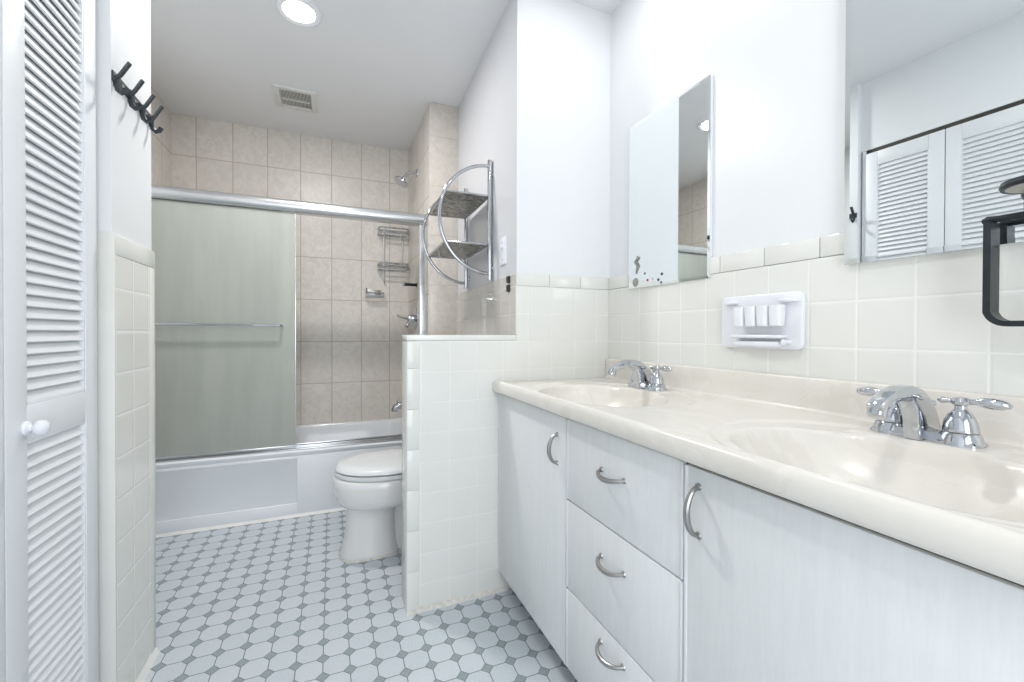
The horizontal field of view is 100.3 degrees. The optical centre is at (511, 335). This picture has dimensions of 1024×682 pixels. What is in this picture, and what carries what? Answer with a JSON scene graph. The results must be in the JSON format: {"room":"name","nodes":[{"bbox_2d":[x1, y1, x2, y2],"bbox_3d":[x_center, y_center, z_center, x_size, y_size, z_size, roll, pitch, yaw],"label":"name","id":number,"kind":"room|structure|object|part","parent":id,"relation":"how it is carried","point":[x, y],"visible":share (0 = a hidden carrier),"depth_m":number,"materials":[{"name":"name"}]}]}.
{"room":"bathroom","nodes":[
{"label":"bathroom","id":0,"kind":"room"},
{"bbox_2d":[25,0,151,636],"bbox_3d":[-0.861,-0.194,0.008,0.500,2.483,2.785,0,0,-23],"label":"wall","id":1,"kind":"structure","parent":0,"point":[123,27],"depth_m":1.21,"materials":[{"name":"white paint"}]},
{"bbox_2d":[0,0,4,681],"bbox_3d":[-0.887,0.002,0.626,0.032,2.058,0.339,0,0,-23],"label":"door","id":2,"kind":"structure","parent":1,"relation":"in","point":[2,608],"depth_m":0.78,"materials":[{"name":"paint"}]},
{"bbox_2d":[1,0,98,681],"bbox_3d":[-1.004,-0.001,0.949,0.067,2.058,0.339,0,0,-23],"label":"door","id":3,"kind":"structure","parent":1,"relation":"in","point":[50,433],"depth_m":0.93,"materials":[{"name":"paint"}]},
{"bbox_3d":[-0.946,0.183,0.852,0.035,0.031,0.031,0,0,-23],"label":"knob","id":4,"kind":"part","parent":3,"relation":"part of","materials":[{"name":"white plastic"}]},
{"bbox_2d":[97,232,155,681],"bbox_3d":[-1.129,0.381,1.263,0.036,1.312,0.284,0,0,-23],"label":"trim","id":5,"kind":"structure","parent":1,"relation":"attached to","point":[109,245],"depth_m":1.13,"materials":[{"name":"white tile"}]},
{"bbox_2d":[116,255,153,681],"bbox_3d":[-1.117,0.409,1.271,0.006,1.255,0.271,0,0,-23],"label":"wall tile","id":6,"kind":"structure","parent":1,"relation":"attached to","point":[133,455],"depth_m":1.24,"materials":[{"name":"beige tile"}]},
{"bbox_2d":[111,61,163,133],"bbox_3d":[-1.098,-0.696,1.266,0.040,0.093,0.269,0,0,-23],"label":"coat hook rack","id":7,"kind":"object","parent":1,"relation":"attached to","point":[119,85],"visible":1,"depth_m":1.23,"materials":[{"name":"grey metal"}]},
{"bbox_3d":[-1.113,-0.695,1.260,0.005,0.028,0.269,0,0,-23],"label":"rail","id":8,"kind":"part","parent":7,"relation":"part of","materials":[{"name":"grey metal"}]},
{"bbox_2d":[136,647,159,681],"bbox_3d":[-1.110,1.028,1.279,0.012,0.018,0.273,0,0,-23],"label":"baseboard","id":9,"kind":"structure","parent":1,"relation":"attached to","point":[153,656],"depth_m":1.33,"materials":[{"name":"white tile"}]},
{"bbox_2d":[151,86,171,186],"bbox_3d":[-2.135,-0.216,2.420,0.120,2.483,0.800,0,0,-23],"label":"wall","id":10,"kind":"structure","parent":0,"point":[161,152],"depth_m":2.64,"materials":[{"name":"beige tile"}]},
{"bbox_2d":[151,184,427,462],"bbox_3d":[-1.252,-0.060,2.448,1.528,1.424,0.076,0,0,-23],"label":"shower door frame","id":11,"kind":"object","parent":10,"relation":"attached to","point":[159,192],"visible":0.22,"depth_m":2.47,"materials":[{"name":"metal"}]},
{"bbox_3d":[-1.250,-0.739,2.442,1.528,0.068,0.076,0,0,-23],"label":"header rail","id":12,"kind":"part","parent":11,"relation":"part of","materials":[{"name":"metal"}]},
{"bbox_2d":[151,199,295,458],"bbox_3d":[-1.569,-0.034,2.280,0.745,1.336,0.057,0,0,-23],"label":"sliding shower door","id":13,"kind":"structure","parent":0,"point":[225,276],"depth_m":2.31,"materials":[{"name":"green glass"}]},
{"bbox_2d":[156,507,346,537],"bbox_3d":[-1.196,1.022,2.443,1.630,0.012,0.014,0,0,-23],"label":"baseboard","id":14,"kind":"structure","parent":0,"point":[342,508],"depth_m":2.34,"materials":[{"name":"white tile"}]},
{"bbox_2d":[171,113,408,424],"bbox_3d":[-1.471,-0.220,3.187,1.960,2.483,0.100,0,0,-23],"label":"wall","id":15,"kind":"structure","parent":0,"point":[349,343],"depth_m":3.19,"materials":[{"name":"beige tile"}]},
{"bbox_2d":[365,288,383,296],"bbox_3d":[-1.048,-0.334,3.264,0.139,0.068,0.084,0,0,-23],"label":"soap dish","id":16,"kind":"object","parent":15,"relation":"attached to","point":[370,293],"visible":1,"depth_m":3.28,"materials":[{"name":"silver metal"}]},
{"bbox_3d":[-1.063,-0.327,3.300,0.100,0.054,0.006,0,0,-23],"label":"mounting plate","id":17,"kind":"part","parent":16,"relation":"part of","materials":[{"name":"silver metal"}]},
{"bbox_2d":[365,292,383,296],"bbox_3d":[-1.048,-0.319,3.265,0.139,0.038,0.084,0,0,-23],"label":"wire basket","id":18,"kind":"object","parent":16,"relation":"on","point":[369,294],"depth_m":3.25,"materials":[{"name":"silver metal"}]},
{"bbox_2d":[377,226,408,282],"bbox_3d":[-0.916,-0.617,3.298,0.233,0.423,0.124,0,0,-23],"label":"shower caddy","id":19,"kind":"object","parent":15,"relation":"attached to","point":[384,231],"visible":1,"depth_m":3.31,"materials":[{"name":"silver metal"}]},
{"bbox_2d":[377,226,408,237],"bbox_3d":[-0.915,-0.802,3.295,0.233,0.048,0.120,0,0,-23],"label":"wire basket","id":20,"kind":"object","parent":19,"relation":"on","point":[384,231],"depth_m":3.29,"materials":[{"name":"silver metal"}]},
{"bbox_2d":[377,262,408,271],"bbox_3d":[-0.916,-0.532,3.297,0.233,0.048,0.120,0,0,-23],"label":"wire basket","id":21,"kind":"object","parent":19,"relation":"on","point":[383,264],"depth_m":3.29,"materials":[{"name":"silver metal"}]},
{"bbox_2d":[144,510,577,681],"bbox_3d":[-0.396,1.070,1.199,2.400,0.060,4.700,0,0,-23],"label":"floor","id":22,"kind":"structure","parent":0,"point":[276,600],"depth_m":1.55,"materials":[{"name":"tile"}]},
{"bbox_2d":[155,417,401,533],"bbox_3d":[-1.387,0.837,2.770,1.524,0.375,0.745,0,0,-23],"label":"bathtub","id":23,"kind":"object","parent":22,"relation":"on","point":[206,492],"visible":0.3,"depth_m":2.37,"materials":[{"name":"ceramic"}]},
{"bbox_2d":[333,448,401,562],"bbox_3d":[-0.517,0.644,2.142,0.699,0.775,0.450,0,0,-23],"label":"toilet","id":24,"kind":"object","parent":22,"relation":"on","point":[368,485],"visible":0.44,"depth_m":1.97,"materials":[{"name":"white ceramic"}]},
{"bbox_3d":[-0.599,0.612,2.108,0.508,0.031,0.374,0,0,-23],"label":"lid","id":25,"kind":"part","parent":24,"relation":"part of","materials":[{"name":"plastic"}]},
{"bbox_2d":[499,394,1023,681],"bbox_3d":[0.469,0.637,1.125,0.563,0.812,1.520,0,0,-23],"label":"vanity cabinet","id":26,"kind":"object","parent":22,"relation":"on","point":[634,562],"visible":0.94,"depth_m":0.77,"materials":[{"name":"white laminate"}]},
{"bbox_3d":[0.059,0.594,1.486,0.018,0.718,0.535,0,0,-23],"label":"door","id":27,"kind":"part","parent":26,"relation":"part of","materials":[{"name":"white laminate"}]},
{"bbox_3d":[0.120,0.337,1.274,0.036,0.101,0.015,0,0,-23],"label":"handle","id":28,"kind":"part","parent":26,"relation":"part of","materials":[{"name":"silver metal"}]},
{"bbox_3d":[0.225,0.770,1.026,0.036,0.020,0.105,0,0,-23],"label":"handle","id":29,"kind":"part","parent":26,"relation":"part of","materials":[{"name":"silver metal"}]},
{"bbox_3d":[0.225,0.554,1.024,0.036,0.020,0.105,0,0,-23],"label":"handle","id":30,"kind":"part","parent":26,"relation":"part of","materials":[{"name":"silver metal"}]},
{"bbox_3d":[0.250,0.841,1.033,0.018,0.228,0.442,0,0,-23],"label":"drawer","id":31,"kind":"part","parent":26,"relation":"part of","materials":[{"name":"white laminate"}]},
{"bbox_3d":[0.226,0.337,1.022,0.036,0.020,0.105,0,0,-23],"label":"handle","id":32,"kind":"part","parent":26,"relation":"part of","materials":[{"name":"silver metal"}]},
{"bbox_3d":[0.251,0.598,1.031,0.018,0.250,0.442,0,0,-23],"label":"drawer","id":33,"kind":"part","parent":26,"relation":"part of","materials":[{"name":"white laminate"}]},
{"bbox_3d":[0.251,0.354,1.030,0.018,0.230,0.442,0,0,-23],"label":"drawer","id":34,"kind":"part","parent":26,"relation":"part of","materials":[{"name":"white laminate"}]},
{"bbox_3d":[0.328,0.323,0.781,0.036,0.105,0.015,0,0,-23],"label":"handle","id":35,"kind":"part","parent":26,"relation":"part of","materials":[{"name":"silver metal"}]},
{"bbox_2d":[492,358,1023,585],"bbox_3d":[0.475,0.220,1.118,0.556,0.228,1.532,0,0,-23],"label":"countertop","id":36,"kind":"structure","parent":26,"relation":"on","point":[810,442],"depth_m":0.82,"materials":[{"name":"stone"}]},
{"bbox_2d":[607,360,671,390],"bbox_3d":[0.427,0.137,1.524,0.205,0.104,0.224,0,0,-23],"label":"faucet","id":37,"kind":"object","parent":36,"relation":"on","point":[642,377],"visible":1,"depth_m":1.50,"materials":[{"name":"silver metal"}]},
{"bbox_3d":[0.429,0.137,1.525,0.200,0.104,0.026,0,0,-23],"label":"spout","id":38,"kind":"part","parent":37,"relation":"part of","materials":[{"name":"silver metal"}]},
{"bbox_3d":[0.489,0.178,1.550,0.065,0.022,0.168,0,0,-23],"label":"plate","id":39,"kind":"part","parent":37,"relation":"part of","materials":[{"name":"silver metal"}]},
{"bbox_3d":[0.509,0.135,1.503,0.049,0.064,0.049,0,0,-23],"label":"handle","id":40,"kind":"part","parent":37,"relation":"part of","materials":[{"name":"silver metal"}]},
{"bbox_3d":[0.529,0.113,1.474,0.022,0.020,0.054,0,0,-23],"label":"lever","id":41,"kind":"part","parent":37,"relation":"part of","materials":[{"name":"silver metal"}]},
{"bbox_2d":[856,384,1012,448],"bbox_3d":[0.755,0.143,0.831,0.220,0.104,0.188,0,0,6],"label":"faucet","id":42,"kind":"object","parent":36,"relation":"on","point":[907,411],"visible":1,"depth_m":0.78,"materials":[{"name":"silver metal"}]},
{"bbox_3d":[0.758,0.118,0.902,0.020,0.020,0.054,0,0,-23],"label":"lever","id":43,"kind":"part","parent":42,"relation":"part of","materials":[{"name":"silver metal"}]},
{"bbox_3d":[0.775,0.141,0.871,0.049,0.064,0.049,0,0,-23],"label":"handle","id":44,"kind":"part","parent":42,"relation":"part of","materials":[{"name":"silver metal"}]},
{"bbox_3d":[0.735,0.143,0.799,0.200,0.104,0.026,0,0,-23],"label":"spout","id":45,"kind":"part","parent":42,"relation":"part of","materials":[{"name":"silver metal"}]},
{"bbox_3d":[0.795,0.185,0.824,0.065,0.022,0.168,0,0,-23],"label":"plate","id":46,"kind":"part","parent":42,"relation":"part of","materials":[{"name":"silver metal"}]},
{"bbox_3d":[0.815,0.142,0.776,0.049,0.064,0.049,0,0,-23],"label":"handle","id":47,"kind":"part","parent":42,"relation":"part of","materials":[{"name":"silver metal"}]},
{"bbox_3d":[0.837,0.119,0.749,0.020,0.020,0.054,0,1,-32],"label":"lever","id":48,"kind":"part","parent":42,"relation":"part of","materials":[{"name":"silver metal"}]},
{"bbox_3d":[0.441,0.604,0.578,0.018,0.714,0.534,0,0,-23],"label":"door","id":49,"kind":"part","parent":26,"relation":"part of","materials":[{"name":"white laminate"}]},
{"bbox_2d":[151,0,622,151],"bbox_3d":[-0.389,-1.473,1.179,2.400,0.060,4.700,0,0,-23],"label":"ceiling","id":50,"kind":"structure","parent":0,"point":[374,68],"depth_m":2.25,"materials":[{"name":"paint"}]},
{"bbox_2d":[272,83,317,112],"bbox_3d":[-1.322,-1.450,2.620,0.232,0.014,0.250,0,0,-23],"label":"ceiling vent","id":51,"kind":"object","parent":50,"relation":"in","point":[285,96],"visible":1,"depth_m":2.61,"materials":[{"name":"plastic"}]},
{"bbox_2d":[279,89,311,109],"bbox_3d":[-1.322,-1.450,2.620,0.163,0.009,0.182,0,0,-23],"label":"grille","id":52,"kind":"object","parent":51,"relation":"attached to","point":[287,98],"depth_m":2.63,"materials":[{"name":"plastic"}]},
{"bbox_2d":[276,0,321,26],"bbox_3d":[-0.950,-1.446,1.909,0.184,0.010,0.184,0,0,-23],"label":"recessed light","id":53,"kind":"object","parent":50,"relation":"in","point":[304,13],"visible":1,"depth_m":1.91,"materials":[{"name":"white glass"}]},
{"bbox_2d":[408,105,428,334],"bbox_3d":[-0.625,-0.217,3.059,0.100,2.483,0.792,0,0,-23],"label":"wall","id":54,"kind":"structure","parent":0,"point":[418,187],"depth_m":3.04,"materials":[{"name":"beige tile"}]},
{"bbox_2d":[391,400,401,411],"bbox_3d":[-0.769,0.493,3.044,0.177,0.081,0.060,0,0,-23],"label":"tub spout","id":55,"kind":"object","parent":54,"relation":"attached to","point":[398,405],"visible":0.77,"depth_m":3.01,"materials":[{"name":"silver metal"}]},
{"bbox_2d":[394,169,417,187],"bbox_3d":[-0.748,-1.117,3.014,0.160,0.142,0.110,0,0,-23],"label":"shower","id":56,"kind":"object","parent":54,"relation":"attached to","point":[400,181],"visible":1,"depth_m":3.00,"materials":[{"name":"silver metal"}]},
{"bbox_3d":[-0.721,-1.140,3.028,0.101,0.066,0.021,0,0,-23],"label":"arm","id":57,"kind":"part","parent":56,"relation":"part of","materials":[{"name":"silver metal"}]},
{"bbox_2d":[397,308,417,328],"bbox_3d":[-0.757,-0.126,3.065,0.139,0.156,0.156,0,0,-23],"label":"shower valve","id":58,"kind":"object","parent":54,"relation":"attached to","point":[410,318],"visible":1,"depth_m":3.06,"materials":[{"name":"silver metal"}]},
{"bbox_2d":[402,282,416,286],"bbox_3d":[-0.731,-0.366,3.052,0.100,0.028,0.028,0,0,-23],"label":"holder","id":59,"kind":"object","parent":54,"relation":"attached to","point":[403,283],"visible":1,"depth_m":3.04,"materials":[{"name":"black metal"}]},
{"bbox_2d":[429,102,457,334],"bbox_3d":[-0.433,-0.213,2.704,0.183,2.482,0.013,0,0,-23],"label":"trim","id":60,"kind":"structure","parent":54,"relation":"attached to","point":[443,119],"depth_m":2.69,"materials":[{"name":"beige tile"}]},
{"bbox_2d":[458,0,516,339],"bbox_3d":[0.073,-0.210,2.351,0.558,2.483,1.040,0,0,-23],"label":"wall partition","id":61,"kind":"structure","parent":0,"point":[487,110],"depth_m":2.03,"materials":[{"name":"white paint"}]},
{"bbox_2d":[422,160,493,288],"bbox_3d":[-0.294,-0.556,2.212,0.286,0.575,0.463,0,0,-23],"label":"shelf rack","id":62,"kind":"object","parent":61,"relation":"attached to","point":[451,203],"visible":1,"depth_m":2.10,"materials":[{"name":"silver metal"}]},
{"bbox_3d":[-0.286,-0.440,2.217,0.238,0.012,0.445,0,0,-23],"label":"shelf frame","id":63,"kind":"part","parent":62,"relation":"part of","materials":[{"name":"silver metal"}]},
{"bbox_3d":[-0.286,-0.673,2.214,0.240,0.012,0.445,0,0,-23],"label":"shelf frame","id":64,"kind":"part","parent":62,"relation":"part of","materials":[{"name":"silver metal"}]},
{"bbox_3d":[-0.286,-0.439,2.217,0.220,0.004,0.425,0,0,-23],"label":"shelf plate","id":65,"kind":"part","parent":62,"relation":"part of","materials":[{"name":"metal"}]},
{"bbox_3d":[-0.286,-0.672,2.215,0.222,0.004,0.425,0,0,-23],"label":"shelf plate","id":66,"kind":"part","parent":62,"relation":"part of","materials":[{"name":"metal"}]},
{"bbox_3d":[-0.265,-0.557,2.460,0.023,0.575,0.023,0,0,-23],"label":"post","id":67,"kind":"part","parent":62,"relation":"part of","materials":[{"name":"silver metal"}]},
{"bbox_3d":[-0.107,-0.554,2.055,0.023,0.575,0.023,0,0,-23],"label":"post","id":68,"kind":"part","parent":62,"relation":"part of","materials":[{"name":"silver metal"}]},
{"bbox_2d":[457,274,515,334],"bbox_3d":[-0.169,0.386,2.254,0.008,1.292,1.032,0,0,-21],"label":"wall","id":69,"kind":"structure","parent":61,"relation":"attached to","point":[487,309],"depth_m":2.11,"materials":[{"name":"beige tile"}]},
{"bbox_2d":[499,236,505,265],"bbox_3d":[-0.046,-0.378,1.905,0.021,0.122,0.072,0,0,-23],"label":"light switch","id":70,"kind":"object","parent":61,"relation":"attached to","point":[502,245],"visible":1,"depth_m":1.90,"materials":[{"name":"white plastic"}]},
{"bbox_2d":[516,0,610,289],"bbox_3d":[0.231,-0.805,1.845,0.458,1.283,0.004,0,0,-23],"label":"wall","id":71,"kind":"structure","parent":0,"point":[563,46],"depth_m":1.84,"materials":[{"name":"white paint"}]},
{"bbox_2d":[401,272,607,610],"bbox_3d":[-0.001,0.387,1.821,0.902,1.298,0.128,0,0,-23],"label":"trim","id":72,"kind":"structure","parent":71,"relation":"attached to","point":[522,279],"depth_m":1.60,"materials":[{"name":"white tile"}]},
{"bbox_2d":[417,286,607,606],"bbox_3d":[0.032,0.415,1.776,0.864,1.242,0.014,0,0,-23],"label":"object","id":73,"kind":"structure","parent":71,"relation":"attached to","point":[563,332],"depth_m":1.70,"materials":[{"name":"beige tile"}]},
{"bbox_2d":[609,0,845,289],"bbox_3d":[1.009,-0.194,0.716,0.100,2.483,2.740,0,0,-23],"label":"wall","id":74,"kind":"structure","parent":0,"point":[777,67],"depth_m":1.29,"materials":[{"name":"white paint"}]},
{"bbox_2d":[629,74,712,288],"bbox_3d":[0.574,-0.527,1.594,0.019,0.668,0.408,0,0,-23],"label":"wall mirror","id":75,"kind":"object","parent":74,"relation":"attached to","point":[671,155],"visible":1,"depth_m":1.55,"materials":[{"name":"silver mirror"}]},
{"bbox_2d":[632,278,637,286],"bbox_3d":[0.502,-0.218,1.741,0.004,0.036,0.037,0,0,-23],"label":"sticker","id":76,"kind":"object","parent":75,"relation":"attached to","point":[635,281],"visible":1,"depth_m":1.74,"materials":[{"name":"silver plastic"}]},
{"bbox_2d":[634,256,639,273],"bbox_3d":[0.506,-0.287,1.730,0.013,0.070,0.033,0,0,-23],"label":"sticker","id":77,"kind":"object","parent":75,"relation":"attached to","point":[637,257],"visible":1,"depth_m":1.73,"materials":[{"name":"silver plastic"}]},
{"bbox_2d":[608,232,843,289],"bbox_3d":[0.944,-0.224,0.731,0.010,0.054,2.619,0,0,-23],"label":"trim","id":78,"kind":"structure","parent":74,"relation":"attached to","point":[832,244],"depth_m":1.20,"materials":[{"name":"white tile"}]},
{"bbox_2d":[722,291,805,349],"bbox_3d":[0.702,-0.042,1.232,0.051,0.156,0.252,0,0,-23],"label":"toothbrush holder","id":79,"kind":"object","parent":74,"relation":"attached to","point":[773,320],"visible":1,"depth_m":1.20,"materials":[{"name":"white ceramic"}]},
{"bbox_2d":[733,307,745,326],"bbox_3d":[0.677,-0.056,1.268,0.034,0.058,0.036,0,0,-23],"label":"cup","id":80,"kind":"object","parent":79,"relation":"on","point":[739,313],"depth_m":1.25,"materials":[{"name":"white plastic"}]},
{"bbox_2d":[744,306,757,326],"bbox_3d":[0.692,-0.056,1.233,0.034,0.058,0.036,0,0,-23],"label":"cup","id":81,"kind":"object","parent":79,"relation":"on","point":[750,312],"depth_m":1.22,"materials":[{"name":"white ceramic"}]},
{"bbox_2d":[734,340,783,347],"bbox_3d":[0.706,0.023,1.229,0.022,0.017,0.146,0,0,-23],"label":"tray","id":82,"kind":"object","parent":79,"relation":"on","point":[737,343],"depth_m":1.22,"materials":[{"name":"white ceramic"}]},
{"bbox_2d":[756,305,769,326],"bbox_3d":[0.707,-0.055,1.198,0.034,0.058,0.036,0,0,-23],"label":"cup","id":83,"kind":"object","parent":79,"relation":"on","point":[762,311],"depth_m":1.19,"materials":[{"name":"white ceramic"}]},
{"bbox_2d":[769,305,785,325],"bbox_3d":[0.721,-0.055,1.164,0.034,0.058,0.036,0,0,-23],"label":"cup","id":84,"kind":"object","parent":79,"relation":"on","point":[777,313],"depth_m":1.15,"materials":[{"name":"white ceramic"}]},
{"bbox_2d":[608,243,1023,396],"bbox_3d":[0.942,0.426,0.737,0.008,1.242,2.620,0,0,-23],"label":"tile backsplash","id":85,"kind":"structure","parent":74,"relation":"attached to","point":[918,321],"depth_m":1.00,"materials":[{"name":"beige tile"}]},
{"bbox_2d":[844,0,1023,264],"bbox_3d":[0.991,-0.610,0.596,0.025,0.885,0.940,0,0,-23],"label":"wall mirror","id":86,"kind":"object","parent":74,"relation":"attached to","point":[934,89],"visible":1,"depth_m":0.88,"materials":[{"name":"silver mirror"}]},
{"bbox_2d":[981,175,1023,326],"bbox_3d":[0.895,-0.143,0.697,0.110,0.255,0.193,0,0,-23],"label":"towel holder","id":87,"kind":"object","parent":74,"relation":"attached to","point":[991,228],"visible":1,"depth_m":0.77,"materials":[{"name":"black metal"}]},
{"bbox_2d":[998,175,1023,193],"bbox_3d":[0.887,-0.257,0.709,0.106,0.012,0.106,0,0,-23],"label":"tray","id":88,"kind":"object","parent":87,"relation":"on","point":[1015,185],"depth_m":0.72,"materials":[{"name":"metal"}]},
{"bbox_3d":[-0.206,0.523,1.739,0.432,1.026,0.100,0,0,-23],"label":"wall","id":89,"kind":"structure","parent":0,"visible":0},
{"bbox_2d":[402,341,406,611],"bbox_3d":[-0.411,0.527,1.652,0.013,1.017,0.116,0,0,-23],"label":"trim","id":90,"kind":"structure","parent":89,"relation":"attached to","point":[404,343],"depth_m":1.64,"materials":[{"name":"white tile"}]},
{"bbox_2d":[407,586,507,615],"bbox_3d":[-0.204,1.030,1.667,0.404,0.014,0.014,0,0,-23],"label":"baseboard","id":91,"kind":"structure","parent":89,"relation":"attached to","point":[421,609],"depth_m":1.66,"materials":[{"name":"white tile"}]}
]}

